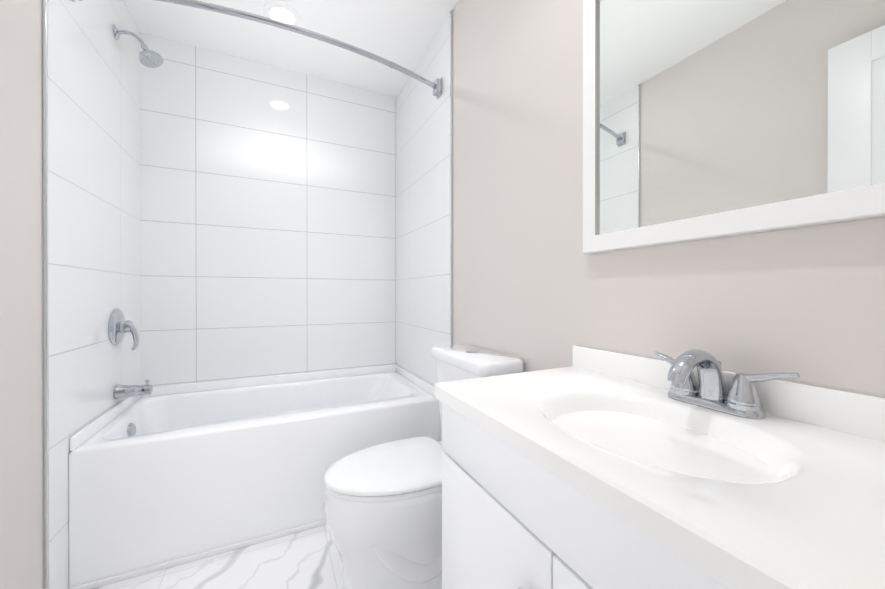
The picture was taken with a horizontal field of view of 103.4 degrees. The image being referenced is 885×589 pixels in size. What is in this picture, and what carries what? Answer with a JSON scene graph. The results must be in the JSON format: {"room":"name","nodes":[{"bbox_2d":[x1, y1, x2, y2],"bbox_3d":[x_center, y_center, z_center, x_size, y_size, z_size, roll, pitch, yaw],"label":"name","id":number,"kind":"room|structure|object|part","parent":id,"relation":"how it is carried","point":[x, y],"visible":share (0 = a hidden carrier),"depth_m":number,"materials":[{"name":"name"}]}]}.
{"room":"bathroom","nodes":[
{"label":"bathroom","id":0,"kind":"room"},
{"bbox_2d":[0,0,43,588],"bbox_3d":[-0.912,-0.184,0.163,0.120,2.567,4.188,0,0,-26],"label":"wall","id":1,"kind":"structure","parent":0,"point":[21,380],"depth_m":1.06,"materials":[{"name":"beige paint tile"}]},
{"bbox_2d":[42,0,48,588],"bbox_3d":[-1.319,-0.187,1.161,0.010,2.567,0.009,0,0,-26],"label":"trim","id":2,"kind":"structure","parent":1,"relation":"attached to","point":[45,281],"depth_m":1.16,"materials":[{"name":"silver metal"}]},
{"bbox_2d":[47,0,139,588],"bbox_3d":[-1.515,-0.188,1.567,0.008,2.567,0.893,0,0,-26],"label":"wall tile","id":3,"kind":"structure","parent":1,"relation":"attached to","point":[93,188],"depth_m":1.41,"materials":[{"name":"white tile"}]},
{"bbox_2d":[108,309,138,350],"bbox_3d":[-1.520,0.170,1.686,0.084,0.206,0.176,0,0,-26],"label":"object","id":4,"kind":"structure","parent":3,"relation":"attached to","point":[119,326],"depth_m":1.66,"materials":[{"name":"silver metal"}]},
{"bbox_2d":[113,380,152,398],"bbox_3d":[-1.497,0.459,1.698,0.138,0.080,0.068,0,0,-26],"label":"tub spout","id":5,"kind":"object","parent":3,"relation":"attached to","point":[124,391],"visible":1,"depth_m":1.68,"materials":[{"name":"silver metal"}]},
{"bbox_2d":[113,25,163,67],"bbox_3d":[-1.473,-1.203,1.699,0.184,0.152,0.100,0,0,-26],"label":"shower head","id":6,"kind":"object","parent":3,"relation":"attached to","point":[147,57],"visible":1,"depth_m":1.70},
{"bbox_2d":[92,525,342,588],"bbox_3d":[0.001,1.128,0.605,2.144,0.060,4.188,0,0,-26],"label":"floor","id":7,"kind":"structure","parent":0,"point":[308,559],"depth_m":1.39,"materials":[{"name":"tile"}]},
{"bbox_2d":[69,364,439,587],"bbox_3d":[-0.857,0.809,1.951,1.506,0.570,0.759,0,0,-26],"label":"bathtub","id":8,"kind":"object","parent":7,"relation":"on","point":[161,474],"visible":0.9,"depth_m":1.55,"materials":[{"name":"white ceramic"}]},
{"bbox_2d":[68,519,325,588],"bbox_3d":[-0.690,1.084,1.603,1.506,0.022,0.014,0,0,-26],"label":"baseboard","id":9,"kind":"structure","parent":8,"relation":"attached to","point":[146,570],"depth_m":1.44,"materials":[{"name":"white"}]},
{"bbox_2d":[324,344,523,588],"bbox_3d":[-0.093,0.663,1.323,0.674,0.866,0.448,0,0,-26],"label":"toilet","id":10,"kind":"object","parent":7,"relation":"on","point":[383,508],"visible":0.6,"depth_m":1.17,"materials":[{"name":"white ceramic"}]},
{"bbox_3d":[-0.178,0.639,1.295,0.497,0.043,0.380,0,0,-26],"label":"seat","id":11,"kind":"part","parent":10,"relation":"part of","materials":[{"name":"white plastic"}]},
{"bbox_3d":[0.122,0.447,1.425,0.196,0.426,0.448,0,0,-26],"label":"tank","id":12,"kind":"part","parent":10,"relation":"part of","materials":[{"name":"white ceramic"}]},
{"bbox_2d":[434,345,884,588],"bbox_3d":[0.362,0.601,0.596,0.496,0.994,0.808,0,0,-26],"label":"bathroom vanity","id":13,"kind":"object","parent":7,"relation":"on","point":[593,468],"visible":1,"depth_m":0.53,"materials":[{"name":"white stone"}]},
{"bbox_2d":[654,349,799,418],"bbox_3d":[0.484,0.161,0.663,0.152,0.113,0.245,0,0,-26],"label":"faucet","id":14,"kind":"object","parent":13,"relation":"on","point":[694,383],"depth_m":0.64,"materials":[{"name":"silver metal"}]},
{"bbox_2d":[123,0,458,96],"bbox_3d":[0.001,-1.499,0.597,2.144,0.060,4.188,0,0,-26],"label":"ceiling","id":15,"kind":"structure","parent":0,"point":[402,33],"depth_m":1.97,"materials":[{"name":"white paint"}]},
{"bbox_2d":[263,0,299,25],"bbox_3d":[-0.843,-1.467,1.839,0.178,0.012,0.178,0,0,-26],"label":"recessed light","id":16,"kind":"object","parent":15,"relation":"in","point":[281,11],"visible":0.75,"depth_m":1.81,"materials":[{"name":"white"}]},
{"bbox_2d":[452,0,884,396],"bbox_3d":[0.266,-0.188,1.508,0.120,2.567,2.783,0,0,-26],"label":"wall","id":17,"kind":"structure","parent":0,"point":[535,287],"depth_m":1.08,"materials":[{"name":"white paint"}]},
{"bbox_2d":[397,13,449,440],"bbox_3d":[-0.149,-0.190,2.224,0.008,2.567,0.893,0,0,-26],"label":"wall tile","id":18,"kind":"structure","parent":17,"relation":"attached to","point":[423,220],"depth_m":2.13,"materials":[{"name":"white tile"}]},
{"bbox_2d":[71,0,441,98],"bbox_3d":[-0.670,-1.137,1.557,1.507,0.086,0.166,0,0,-26],"label":"rod","id":19,"kind":"object","parent":18,"relation":"attached to","point":[436,85],"visible":1,"depth_m":1.51,"materials":[{"name":"silver metal"}]},
{"bbox_2d":[450,10,451,344],"bbox_3d":[0.046,-0.189,1.817,0.010,2.567,0.009,0,0,-26],"label":"trim","id":20,"kind":"structure","parent":17,"relation":"attached to","point":[450,177],"depth_m":1.81,"materials":[{"name":"silver metal"}]},
{"bbox_2d":[583,0,884,253],"bbox_3d":[0.573,-0.489,0.693,0.030,0.742,0.719,0,0,-26],"label":"mirror","id":21,"kind":"object","parent":17,"relation":"attached to","point":[705,119],"visible":0.98,"depth_m":0.69,"materials":[{"name":"white mirror"}]},
{"bbox_3d":[-1.051,-0.190,2.352,1.524,2.567,0.120,0,0,-26],"label":"wall","id":22,"kind":"structure","parent":0,"visible":0},
{"bbox_2d":[139,32,396,386],"bbox_3d":[-1.023,-0.190,2.295,1.508,2.567,0.008,0,0,-26],"label":"wall tile","id":23,"kind":"structure","parent":22,"relation":"attached to","point":[268,220],"depth_m":2.22,"materials":[{"name":"white tile"}]}
]}

